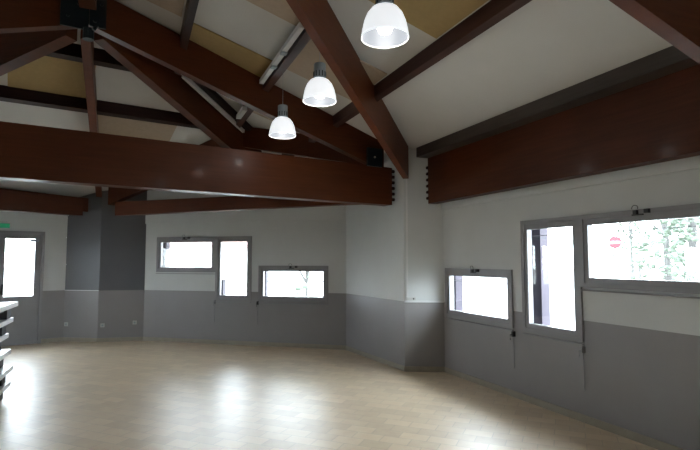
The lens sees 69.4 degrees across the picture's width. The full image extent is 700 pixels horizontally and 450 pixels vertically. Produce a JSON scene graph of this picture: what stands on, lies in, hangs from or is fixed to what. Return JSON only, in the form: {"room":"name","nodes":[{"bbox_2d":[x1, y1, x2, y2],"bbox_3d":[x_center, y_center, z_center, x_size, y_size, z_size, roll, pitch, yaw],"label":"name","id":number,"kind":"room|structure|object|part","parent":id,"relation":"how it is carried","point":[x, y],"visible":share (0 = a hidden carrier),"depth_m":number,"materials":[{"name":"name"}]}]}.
{"room":"community hall","nodes":[
{"label":"community hall","id":0,"kind":"room"},
{"bbox_2d":[0,211,67,338],"bbox_3d":[-7.290,0.715,8.829,4.105,2.994,0.110,3,-5,-40],"label":"wall","id":1,"kind":"structure","parent":0,"point":[54,226],"depth_m":9.93,"materials":[{"name":"white paint"}]},
{"bbox_2d":[0,223,9,227],"bbox_3d":[-6.536,0.010,9.399,0.340,0.090,0.062,3,-5,-40],"label":"exit sign","id":2,"kind":"object","parent":1,"relation":"attached to","point":[2,225],"visible":1,"depth_m":9.44,"materials":[{"name":"green plastic"}]},
{"bbox_2d":[0,230,44,346],"bbox_3d":[-6.559,1.176,9.373,1.475,2.150,0.150,3,-5,-40],"label":"door","id":3,"kind":"structure","parent":1,"relation":"in","point":[25,328],"depth_m":9.64,"materials":[{"name":"grey paint"}]},
{"bbox_2d":[41,337,62,342],"bbox_3d":[-5.825,2.251,9.875,0.380,0.075,0.012,3,-5,-40],"label":"baseboard","id":4,"kind":"structure","parent":1,"relation":"attached to","point":[59,338],"depth_m":9.87,"materials":[{"name":"beige tile"}]},
{"bbox_2d":[0,190,82,215],"bbox_3d":[-6.305,-0.447,8.405,0.160,0.345,3.540,-3,-5,38],"label":"beam","id":5,"kind":"structure","parent":0,"point":[13,201],"depth_m":9.16,"materials":[{"name":"brown wood"}]},
{"bbox_2d":[63,193,101,337],"bbox_3d":[-5.306,0.802,10.096,0.745,2.995,0.110,-1,-4,9],"label":"wall","id":6,"kind":"structure","parent":0,"point":[83,232],"depth_m":10.03,"materials":[{"name":"grey paint"}]},
{"bbox_2d":[0,188,88,211],"bbox_3d":[-5.919,-0.477,9.592,1.684,0.379,0.120,3,-5,-34],"label":"brace","id":7,"kind":"object","parent":6,"relation":"attached to","point":[85,200],"visible":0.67,"depth_m":9.72,"materials":[{"name":"brown wood"}]},
{"bbox_2d":[63,337,96,341],"bbox_3d":[-5.316,2.255,9.935,0.745,0.075,0.012,-1,-4,9],"label":"baseboard","id":8,"kind":"structure","parent":6,"relation":"attached to","point":[64,338],"depth_m":9.93,"materials":[{"name":"beige tile"}]},
{"bbox_2d":[65,290,98,290],"bbox_3d":[-5.316,1.295,10.004,0.745,0.012,0.008,-1,-4,9],"label":"trim","id":9,"kind":"structure","parent":6,"relation":"attached to","point":[65,290],"depth_m":10.00,"materials":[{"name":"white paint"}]},
{"bbox_2d":[97,191,146,337],"bbox_3d":[-4.548,0.757,10.130,0.844,3.091,0.110,1,-4,-13],"label":"wall","id":10,"kind":"structure","parent":0,"point":[123,238],"depth_m":10.06,"materials":[{"name":"grey paint"}]},
{"bbox_2d":[97,337,142,341],"bbox_3d":[-4.535,2.257,9.966,0.844,0.075,0.012,1,-4,-13],"label":"baseboard","id":11,"kind":"structure","parent":10,"relation":"attached to","point":[117,338],"depth_m":9.96,"materials":[{"name":"beige tile"}]},
{"bbox_2d":[115,196,359,215],"bbox_3d":[-2.044,-0.385,8.728,5.389,0.265,0.160,-2,-4,24],"label":"beam","id":12,"kind":"structure","parent":0,"point":[227,203],"depth_m":8.85,"materials":[{"name":"brown wood"}]},
{"bbox_2d":[143,151,345,344],"bbox_3d":[-2.083,0.415,9.726,4.184,3.716,0.110,-1,-4,14],"label":"wall","id":13,"kind":"structure","parent":0,"point":[175,305],"depth_m":9.55,"materials":[{"name":"white paint"}]},
{"bbox_2d":[156,235,215,273],"bbox_3d":[-3.224,0.581,9.968,1.310,0.770,0.145,-1,-4,14],"label":"window","id":14,"kind":"structure","parent":13,"relation":"in","point":[160,240],"depth_m":9.95,"materials":[{"name":"grey paint"}]},
{"bbox_2d":[213,236,251,319],"bbox_3d":[-2.236,1.044,9.672,0.766,1.655,0.165,-1,-4,14],"label":"window","id":15,"kind":"structure","parent":13,"relation":"in","point":[219,239],"depth_m":9.68,"materials":[{"name":"grey paint"}]},
{"bbox_3d":[-2.224,0.830,9.700,0.660,1.135,0.065,-1,-4,14],"label":"sash","id":16,"kind":"part","parent":15,"relation":"part of","materials":[{"name":"grey paint"}]},
{"bbox_2d":[143,337,345,349],"bbox_3d":[-2.099,2.228,9.541,4.184,0.075,0.012,-1,-4,14],"label":"baseboard","id":17,"kind":"structure","parent":13,"relation":"attached to","point":[252,343],"depth_m":9.49,"materials":[{"name":"beige tile"}]},
{"bbox_2d":[145,205,345,223],"bbox_3d":[-2.101,-0.195,9.700,4.184,0.270,0.030,-1,-4,14],"label":"trim","id":18,"kind":"structure","parent":13,"relation":"attached to","point":[325,212],"depth_m":9.60,"materials":[{"name":"white paint"}]},
{"bbox_2d":[256,264,327,323],"bbox_3d":[-1.066,1.283,9.356,1.391,1.135,0.165,-1,-4,14],"label":"window","id":19,"kind":"structure","parent":13,"relation":"in","point":[261,269],"depth_m":9.35,"materials":[{"name":"grey paint"}]},
{"bbox_3d":[-1.049,1.092,9.392,1.370,0.670,0.112,-1,-4,14],"label":"frame","id":20,"kind":"part","parent":19,"relation":"part of","materials":[{"name":"grey paint"}]},
{"bbox_3d":[-1.052,1.091,9.381,1.280,0.580,0.065,-1,-4,14],"label":"sash","id":21,"kind":"part","parent":19,"relation":"part of","materials":[{"name":"clear glass"}]},
{"bbox_2d":[0,341,657,449],"bbox_3d":[-1.933,1.876,3.064,9.325,0.120,15.720,2,-4,-23],"label":"floor","id":22,"kind":"structure","parent":0,"point":[61,395],"depth_m":5.57,"materials":[{"name":"beige wood"}]},
{"bbox_2d":[0,381,10,400],"bbox_3d":[-4.042,1.865,5.096,0.750,0.183,1.500,2,-4,-23],"label":"folding table","id":23,"kind":"object","parent":22,"relation":"on","point":[6,384],"visible":1,"depth_m":5.75,"materials":[{"name":"white plastic"}]},
{"bbox_2d":[0,365,12,385],"bbox_3d":[-4.018,1.681,5.109,0.750,0.183,1.500,2,-4,-23],"label":"folding table","id":24,"kind":"object","parent":23,"relation":"on","point":[5,369],"visible":1,"depth_m":5.72,"materials":[{"name":"white plastic"}]},
{"bbox_3d":[-4.040,1.750,5.748,0.170,0.133,0.200,2,-4,-23],"label":"leg","id":25,"kind":"part","parent":24,"relation":"part of","materials":[{"name":"black metal"}]},
{"bbox_2d":[0,349,10,367],"bbox_3d":[-4.053,1.496,5.122,0.750,0.183,1.500,2,-4,-23],"label":"folding table","id":26,"kind":"object","parent":24,"relation":"on","point":[4,353],"visible":1,"depth_m":5.79,"materials":[{"name":"white plastic"}]},
{"bbox_2d":[0,333,8,349],"bbox_3d":[-4.090,1.312,5.135,0.750,0.183,1.500,2,-4,-23],"label":"folding table","id":27,"kind":"object","parent":26,"relation":"on","point":[5,336],"visible":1,"depth_m":5.82,"materials":[{"name":"white plastic"}]},
{"bbox_2d":[0,317,13,335],"bbox_3d":[-4.042,1.127,5.147,0.750,0.183,1.500,2,-4,-23],"label":"folding table","id":28,"kind":"object","parent":27,"relation":"on","point":[3,323],"visible":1,"depth_m":5.73,"materials":[{"name":"white plastic"}]},
{"bbox_3d":[-4.064,1.196,5.786,0.170,0.133,0.200,2,-4,-23],"label":"leg","id":29,"kind":"part","parent":28,"relation":"part of","materials":[{"name":"black metal"}]},
{"bbox_2d":[0,302,17,319],"bbox_3d":[-3.994,0.943,5.160,0.750,0.183,1.500,2,-4,-23],"label":"folding table","id":30,"kind":"object","parent":28,"relation":"on","point":[5,307],"visible":1,"depth_m":5.72,"materials":[{"name":"white plastic"}]},
{"bbox_3d":[-4.016,1.012,5.799,0.170,0.133,0.200,2,-4,-23],"label":"leg","id":31,"kind":"part","parent":30,"relation":"part of","materials":[{"name":"black metal"}]},
{"bbox_2d":[0,0,672,196],"bbox_3d":[-2.245,-1.780,4.050,12.600,2.168,18.108,2,-4,-23],"label":"ceiling","id":32,"kind":"structure","parent":0,"point":[543,48],"depth_m":5.21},
{"bbox_2d":[0,29,77,75],"bbox_3d":[-5.192,-1.705,6.237,4.276,1.575,0.160,-1,-4,16],"label":"rafter","id":33,"kind":"object","parent":32,"relation":"attached to","point":[19,49],"visible":0.5,"depth_m":5.78,"materials":[{"name":"brown wood"}]},
{"bbox_2d":[7,56,95,97],"bbox_3d":[-3.934,-2.042,6.671,0.980,0.331,0.970,3,-5,-33],"label":"ceiling panel","id":34,"kind":"object","parent":32,"relation":"attached to","point":[47,74],"visible":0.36,"depth_m":6.76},
{"bbox_2d":[78,0,96,9],"bbox_3d":[-1.361,-2.707,2.025,0.160,0.320,7.380,2,-4,-23],"label":"ridge beam","id":35,"kind":"structure","parent":32,"relation":"attached to","point":[88,4],"depth_m":5.31,"materials":[{"name":"brown wood"}]},
{"bbox_2d":[46,43,130,71],"bbox_3d":[-3.259,-2.157,6.467,1.892,0.196,0.090,3,-5,-33],"label":"purlin","id":36,"kind":"object","parent":32,"relation":"attached to","point":[72,52],"visible":0.36,"depth_m":6.42,"materials":[{"name":"brown wood"}]},
{"bbox_2d":[80,29,101,196],"bbox_3d":[-4.001,-1.523,7.906,0.105,1.643,4.712,2,-4,-24],"label":"rafter","id":37,"kind":"object","parent":32,"relation":"attached to","point":[87,48],"visible":0.64,"depth_m":6.64,"materials":[{"name":"brown wood"}]},
{"bbox_2d":[0,85,198,128],"bbox_3d":[-3.691,-1.733,7.459,4.105,0.196,0.090,3,-5,-33],"label":"purlin","id":38,"kind":"object","parent":32,"relation":"attached to","point":[7,94],"visible":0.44,"depth_m":7.37,"materials":[{"name":"brown wood"}]},
{"bbox_2d":[98,115,176,140],"bbox_3d":[-3.483,-1.588,8.206,1.200,0.315,0.920,3,-5,-33],"label":"ceiling panel","id":39,"kind":"object","parent":32,"relation":"attached to","point":[106,124],"visible":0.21,"depth_m":8.23,"materials":[{"name":"beige wood"}]},
{"bbox_2d":[108,139,221,204],"bbox_3d":[-3.288,-1.046,9.349,3.148,1.223,0.130,-2,-4,24],"label":"rafter","id":40,"kind":"object","parent":32,"relation":"attached to","point":[114,194],"visible":0.29,"depth_m":9.76,"materials":[{"name":"brown wood"}]},
{"bbox_2d":[147,0,184,16],"bbox_3d":[-2.070,-2.500,5.019,0.840,0.289,0.980,2,-4,-23],"label":"ceiling panel","id":41,"kind":"object","parent":32,"relation":"attached to","point":[174,6],"visible":1,"depth_m":5.46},
{"bbox_2d":[94,32,261,151],"bbox_3d":[-2.279,-1.732,7.526,0.140,1.387,3.750,-1,-4,19],"label":"rafter","id":42,"kind":"object","parent":32,"relation":"attached to","point":[170,86],"visible":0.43,"depth_m":7.06,"materials":[{"name":"brown wood"}]},
{"bbox_2d":[181,75,244,132],"bbox_3d":[-2.049,-1.817,7.744,0.040,0.404,1.710,-1,-4,17],"label":"light fixture","id":43,"kind":"object","parent":42,"relation":"attached to","point":[194,86],"depth_m":7.58,"materials":[{"name":"white metal"}]},
{"bbox_2d":[174,0,198,75],"bbox_3d":[-0.736,-2.400,3.093,0.080,0.193,8.292,2,-4,-23],"label":"purlin","id":44,"kind":"object","parent":32,"relation":"attached to","point":[191,5],"visible":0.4,"depth_m":5.43,"materials":[{"name":"brown wood"}]},
{"bbox_2d":[0,0,394,205],"bbox_3d":[-2.856,-1.528,5.502,8.235,2.171,0.319,2,-5,-32],"label":"roof truss","id":45,"kind":"object","parent":32,"relation":"attached to","point":[29,153],"visible":0.98,"depth_m":5.97,"materials":[{"name":"brown wood"}]},
{"bbox_3d":[-2.885,-2.332,5.476,0.440,0.430,0.028,2,-5,-32],"label":"gusset plate","id":46,"kind":"part","parent":45,"relation":"part of","materials":[{"name":"black metal"}]},
{"bbox_3d":[0.359,-0.990,7.405,0.260,0.270,0.035,2,-5,-32],"label":"joint plate","id":47,"kind":"part","parent":45,"relation":"part of","materials":[{"name":"black metal"}]},
{"bbox_2d":[192,80,251,130],"bbox_3d":[-1.883,-1.803,8.064,0.090,0.566,2.300,-1,-4,17],"label":"purlin","id":48,"kind":"object","parent":32,"relation":"attached to","point":[214,95],"visible":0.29,"depth_m":7.76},
{"bbox_2d":[189,23,271,77],"bbox_3d":[-1.540,-2.085,6.305,0.920,0.315,0.980,2,-4,-23],"label":"ceiling panel","id":49,"kind":"object","parent":32,"relation":"attached to","point":[251,61],"visible":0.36,"depth_m":6.06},
{"bbox_2d":[246,0,299,25],"bbox_3d":[-0.767,-2.211,4.487,0.920,0.315,1.000,2,-4,-23],"label":"ceiling panel","id":50,"kind":"object","parent":32,"relation":"attached to","point":[281,9],"visible":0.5,"depth_m":4.92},
{"bbox_2d":[236,29,310,127],"bbox_3d":[-1.111,-1.823,6.606,0.080,0.183,3.951,2,-4,-23],"label":"purlin","id":51,"kind":"object","parent":32,"relation":"attached to","point":[303,38],"visible":0.5,"depth_m":5.72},
{"bbox_2d":[236,106,246,118],"bbox_3d":[-1.636,-1.692,7.620,0.070,0.060,0.500,2,-4,-23],"label":"light fixture","id":52,"kind":"object","parent":51,"relation":"attached to","point":[243,110],"depth_m":7.55,"materials":[{"name":"white metal"}]},
{"bbox_2d":[259,22,303,83],"bbox_3d":[-0.796,-1.865,5.648,0.063,0.068,1.700,2,-4,-23],"label":"light fixture","id":53,"kind":"object","parent":51,"relation":"attached to","point":[299,28],"depth_m":5.44,"materials":[{"name":"white metal"}]},
{"bbox_2d":[253,111,298,132],"bbox_3d":[-0.970,-1.657,7.596,0.920,0.315,0.960,2,-4,-23],"label":"ceiling panel","id":54,"kind":"object","parent":32,"relation":"attached to","point":[255,112],"visible":0.07,"depth_m":7.91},
{"bbox_2d":[269,104,295,138],"bbox_3d":[-0.781,-1.478,5.876,0.313,0.895,0.313,0,-4,0],"label":"pendant lamp","id":55,"kind":"object","parent":32,"relation":"hanging from","point":[282,127],"visible":1,"depth_m":5.78,"materials":[{"name":"white"}]},
{"bbox_3d":[-0.781,-1.138,5.853,0.307,0.205,0.307,0,-4,0],"label":"lamp shade","id":56,"kind":"part","parent":55,"relation":"part of","materials":[{"name":"white"}]},
{"bbox_2d":[241,126,363,164],"bbox_3d":[-0.781,-1.299,8.219,2.356,0.877,0.130,-2,-4,24],"label":"rafter","id":57,"kind":"object","parent":32,"relation":"attached to","point":[257,138],"visible":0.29,"depth_m":8.22,"materials":[{"name":"brown wood"}]},
{"bbox_2d":[303,62,335,106],"bbox_3d":[-0.281,-1.573,4.696,0.313,0.869,0.313,0,-4,0],"label":"pendant lamp","id":58,"kind":"object","parent":32,"relation":"hanging from","point":[319,91],"visible":0.99,"depth_m":4.62,"materials":[{"name":"white"}]},
{"bbox_3d":[-0.281,-1.246,4.673,0.307,0.205,0.307,0,-4,0],"label":"lamp shade","id":59,"kind":"part","parent":58,"relation":"part of","materials":[{"name":"white"}]},
{"bbox_2d":[287,39,386,100],"bbox_3d":[-0.208,-1.781,5.805,0.920,0.315,0.980,2,-4,-23],"label":"ceiling panel","id":60,"kind":"object","parent":32,"relation":"attached to","point":[303,64],"visible":0.29,"depth_m":5.76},
{"bbox_2d":[286,0,408,178],"bbox_3d":[-0.179,-1.747,4.751,0.085,1.770,5.836,-1,-4,20],"label":"rafter","id":61,"kind":"object","parent":32,"relation":"attached to","point":[317,17],"visible":1,"depth_m":5.13,"materials":[{"name":"brown wood"}]},
{"bbox_2d":[361,0,408,47],"bbox_3d":[0.228,-1.670,3.323,0.313,0.910,0.313,0,-4,0],"label":"pendant lamp","id":62,"kind":"object","parent":32,"relation":"hanging from","point":[385,25],"visible":1,"depth_m":3.23,"materials":[{"name":"white"}]},
{"bbox_3d":[0.228,-1.332,3.300,0.112,0.175,0.112,0,-4,0],"label":"bulb","id":63,"kind":"part","parent":62,"relation":"part of","materials":[{"name":"white glass"}]},
{"bbox_2d":[282,0,531,155],"bbox_3d":[0.694,-1.603,4.996,0.070,0.165,10.771,2,-4,-23],"label":"purlin","id":64,"kind":"object","parent":32,"relation":"attached to","point":[493,12],"visible":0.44,"depth_m":4.59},
{"bbox_2d":[369,0,487,38],"bbox_3d":[0.562,-1.906,3.996,0.920,0.315,1.000,2,-4,-23],"label":"ceiling panel","id":65,"kind":"object","parent":32,"relation":"attached to","point":[434,18],"visible":0.75,"depth_m":4.28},
{"bbox_2d":[609,0,699,63],"bbox_3d":[0.763,-1.887,2.687,4.230,1.815,0.100,2,-4,-23],"label":"rafter","id":66,"kind":"object","parent":32,"relation":"attached to","point":[677,22],"visible":1,"depth_m":3.14,"materials":[{"name":"brown wood"}]},
{"bbox_2d":[346,153,404,365],"bbox_3d":[0.410,0.512,8.284,0.110,3.323,1.966,2,-4,-26],"label":"wall","id":67,"kind":"structure","parent":0,"point":[375,307],"depth_m":8.08,"materials":[{"name":"white paint"}]},
{"bbox_2d":[346,346,404,371],"bbox_3d":[0.355,2.131,8.146,0.012,0.075,1.966,2,-4,-26],"label":"baseboard","id":68,"kind":"structure","parent":67,"relation":"attached to","point":[367,355],"depth_m":7.98,"materials":[{"name":"beige tile"}]},
{"bbox_2d":[404,149,444,366],"bbox_3d":[1.079,0.469,7.416,0.570,3.290,0.110,0,-4,3],"label":"wall","id":69,"kind":"structure","parent":0,"point":[424,322],"depth_m":7.35,"materials":[{"name":"white paint"}]},
{"bbox_2d":[406,179,415,299],"bbox_3d":[0.880,0.126,7.379,0.140,1.930,0.034,0,-4,3],"label":"cable conduit","id":70,"kind":"object","parent":69,"relation":"attached to","point":[407,297],"visible":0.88,"depth_m":7.37,"materials":[{"name":"white paint"}]},
{"bbox_2d":[404,301,443,302],"bbox_3d":[1.075,1.108,7.304,0.570,0.024,0.025,0,-4,3],"label":"trim","id":71,"kind":"structure","parent":69,"relation":"attached to","point":[404,301],"depth_m":7.29,"materials":[{"name":"white paint"}]},
{"bbox_2d":[405,366,444,371],"bbox_3d":[1.075,2.068,7.244,0.570,0.075,0.012,0,-4,3],"label":"baseboard","id":72,"kind":"structure","parent":69,"relation":"attached to","point":[407,368],"depth_m":7.24,"materials":[{"name":"beige tile"}]},
{"bbox_2d":[426,64,699,203],"bbox_3d":[2.615,-0.873,4.090,0.170,0.668,7.300,2,-4,-23],"label":"beam","id":73,"kind":"structure","parent":0,"point":[655,121],"depth_m":4.81,"materials":[{"name":"brown wood"}]},
{"bbox_2d":[416,46,698,157],"bbox_3d":[2.552,-1.281,4.081,0.355,0.141,7.280,2,-4,-23],"label":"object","id":74,"kind":"structure","parent":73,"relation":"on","point":[669,60],"depth_m":4.75,"materials":[{"name":"brown wood"}]},
{"bbox_2d":[443,168,699,449],"bbox_3d":[3.445,0.217,2.579,0.110,3.124,10.415,2,-4,-23],"label":"wall","id":75,"kind":"structure","parent":0,"point":[642,355],"depth_m":4.87,"materials":[{"name":"white paint"}]},
{"bbox_2d":[445,266,515,367],"bbox_3d":[1.688,1.127,6.597,0.164,1.185,1.429,2,-4,-21],"label":"window","id":76,"kind":"structure","parent":75,"relation":"in","point":[449,272],"depth_m":6.50,"materials":[{"name":"grey paint"}]},
{"bbox_3d":[1.678,0.917,6.622,0.065,0.595,1.310,2,-4,-23],"label":"sash","id":77,"kind":"part","parent":76,"relation":"part of","materials":[{"name":"grey paint"}]},
{"bbox_3d":[1.688,0.918,6.626,0.112,0.685,1.400,2,-4,-23],"label":"frame","id":78,"kind":"part","parent":76,"relation":"part of","materials":[{"name":"grey paint"}]},
{"bbox_3d":[1.901,1.294,5.912,0.074,0.095,0.022,2,-4,-23],"label":"crank handle","id":79,"kind":"part","parent":76,"relation":"part of","materials":[{"name":"black plastic"}]},
{"bbox_2d":[520,215,585,389],"bbox_3d":[2.171,0.792,5.427,0.165,1.730,0.856,2,-4,-23],"label":"window","id":80,"kind":"structure","parent":75,"relation":"in","point":[528,323],"depth_m":5.45,"materials":[{"name":"grey paint"}]},
{"bbox_3d":[2.182,0.559,5.456,0.065,1.170,0.750,2,-4,-23],"label":"sash","id":81,"kind":"part","parent":80,"relation":"part of","materials":[{"name":"clear glass"}]},
{"bbox_3d":[2.292,1.251,4.992,0.074,0.095,0.022,2,-4,-23],"label":"crank handle","id":82,"kind":"part","parent":80,"relation":"part of","materials":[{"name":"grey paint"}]},
{"bbox_3d":[2.309,1.413,4.988,0.008,0.430,0.008,2,-4,-22],"label":"winding rod","id":83,"kind":"part","parent":80,"relation":"part of","materials":[{"name":"grey paint"}]},
{"bbox_2d":[444,367,684,449],"bbox_3d":[3.389,1.736,2.450,0.012,0.075,10.415,2,-4,-23],"label":"baseboard","id":84,"kind":"structure","parent":75,"relation":"attached to","point":[617,430],"depth_m":5.10,"materials":[{"name":"beige tile"}]},
{"bbox_2d":[441,155,699,209],"bbox_3d":[2.714,-0.587,4.183,0.030,0.290,7.000,2,-4,-23],"label":"trim","id":85,"kind":"structure","parent":75,"relation":"attached to","point":[690,163],"depth_m":4.97,"materials":[{"name":"white paint"}]},
{"bbox_2d":[578,203,699,298],"bbox_3d":[2.607,0.217,4.463,0.145,0.795,1.360,2,-4,-23],"label":"window","id":86,"kind":"structure","parent":75,"relation":"in","point":[587,279],"depth_m":4.56,"materials":[{"name":"grey paint"}]},
{"label":"outside","id":87,"kind":"structure","parent":0,"visible":0},
{"bbox_2d":[3,268,699,329],"bbox_3d":[0.000,3.704,24.803,180.000,0.440,170.000,0,-4,0],"label":"ground","id":88,"kind":"structure","parent":87,"point":[490,299],"depth_m":31.26,"materials":[{"name":"white"}]},
{"bbox_2d":[163,242,169,266],"bbox_3d":[-3.776,1.167,10.250,0.200,2.610,0.155,-1,-4,14],"label":"post","id":89,"kind":"object","parent":88,"relation":"on","point":[166,246],"visible":0.02,"depth_m":10.23,"materials":[{"name":"paint"}]},
{"bbox_2d":[170,242,268,285],"bbox_3d":[-10.517,2.018,36.920,9.800,4.600,7.000,1,-4,-8],"label":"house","id":90,"kind":"structure","parent":88,"relation":"on","point":[182,254],"depth_m":34.04,"materials":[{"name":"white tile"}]},
{"bbox_3d":[-11.876,2.640,33.608,0.660,0.960,0.020,1,-4,-8],"label":"pane","id":91,"kind":"part","parent":90,"relation":"part of","materials":[{"name":"white glass"}]},
{"bbox_3d":[-10.093,2.657,33.858,0.660,0.960,0.020,1,-4,-8],"label":"pane","id":92,"kind":"part","parent":90,"relation":"part of","materials":[{"name":"white glass"}]},
{"bbox_3d":[-8.311,2.675,34.108,0.660,0.960,0.020,1,-4,-8],"label":"pane","id":93,"kind":"part","parent":90,"relation":"part of","materials":[{"name":"white glass"}]},
{"bbox_2d":[221,279,225,294],"bbox_3d":[-2.536,1.758,9.891,0.190,1.380,0.155,-1,-4,14],"label":"post","id":94,"kind":"object","parent":88,"relation":"on","point":[223,287],"visible":0.07,"depth_m":9.88,"materials":[{"name":"paint"}]},
{"bbox_2d":[265,271,267,295],"bbox_3d":[-1.669,1.129,9.712,0.200,2.610,0.155,-1,-4,14],"label":"post","id":95,"kind":"object","parent":88,"relation":"on","point":[266,272],"visible":0.04,"depth_m":9.66,"materials":[{"name":"paint"}]},
{"bbox_2d":[268,281,322,296],"bbox_3d":[-1.980,2.269,19.936,3.564,1.750,0.090,0,-4,0],"label":"fence","id":96,"kind":"object","parent":88,"relation":"on","point":[268,281],"visible":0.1,"depth_m":19.92,"materials":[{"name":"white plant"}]},
{"bbox_2d":[294,271,317,296],"bbox_3d":[-1.530,1.594,17.055,0.831,2.698,0.963,-2,-5,31],"label":"tree","id":97,"kind":"object","parent":88,"relation":"on","point":[307,276],"visible":0.36,"depth_m":16.88,"materials":[{"name":"green plant"}]},
{"bbox_2d":[454,276,462,310],"bbox_3d":[1.549,0.966,7.358,0.155,2.610,0.200,2,-4,-23],"label":"post","id":98,"kind":"object","parent":88,"relation":"on","point":[458,285],"visible":0.07,"depth_m":7.28,"materials":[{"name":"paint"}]},
{"bbox_2d":[531,229,550,325],"bbox_3d":[2.197,0.860,5.834,0.155,2.610,0.220,2,-4,-23],"label":"post","id":99,"kind":"object","parent":88,"relation":"on","point":[540,250],"visible":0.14,"depth_m":5.78,"materials":[{"name":"paint"}]},
{"bbox_2d":[608,235,621,278],"bbox_3d":[7.340,1.503,13.918,0.340,2.445,0.086,-2,-4,28],"label":"road sign","id":100,"kind":"object","parent":88,"relation":"on","point":[614,242],"visible":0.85,"depth_m":13.95,"materials":[{"name":"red metal"}]},
{"bbox_2d":[611,221,654,275],"bbox_3d":[16.747,0.733,30.024,2.303,6.214,2.253,0,-4,0],"label":"tree","id":101,"kind":"object","parent":88,"relation":"on","point":[629,227],"visible":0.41,"depth_m":29.85,"materials":[{"name":"green plant"}]},
{"bbox_2d":[593,263,699,281],"bbox_3d":[12.464,2.338,20.929,4.848,1.750,0.090,-2,-4,24],"label":"fence","id":102,"kind":"object","parent":88,"relation":"on","point":[639,269],"visible":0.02,"depth_m":21.08,"materials":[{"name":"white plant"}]},
{"bbox_2d":[629,217,699,280],"bbox_3d":[9.435,-0.803,15.085,2.167,7.214,2.076,0,-4,0],"label":"tree","id":103,"kind":"object","parent":88,"relation":"on","point":[664,240],"visible":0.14,"depth_m":14.91,"materials":[{"name":"green plant"}]},
{"bbox_2d":[662,217,699,281],"bbox_3d":[8.753,-1.178,13.088,1.262,7.686,1.211,0,-4,0],"label":"tree","id":104,"kind":"object","parent":88,"relation":"on","point":[690,234],"visible":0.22,"depth_m":12.93,"materials":[{"name":"green plant"}]},
{"bbox_2d":[670,217,699,277],"bbox_3d":[12.194,-1.117,17.136,2.898,8.122,2.865,0,-4,0],"label":"tree","id":105,"kind":"object","parent":88,"relation":"on","point":[673,240],"visible":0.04,"depth_m":17.27,"materials":[{"name":"green plant"}]}
]}

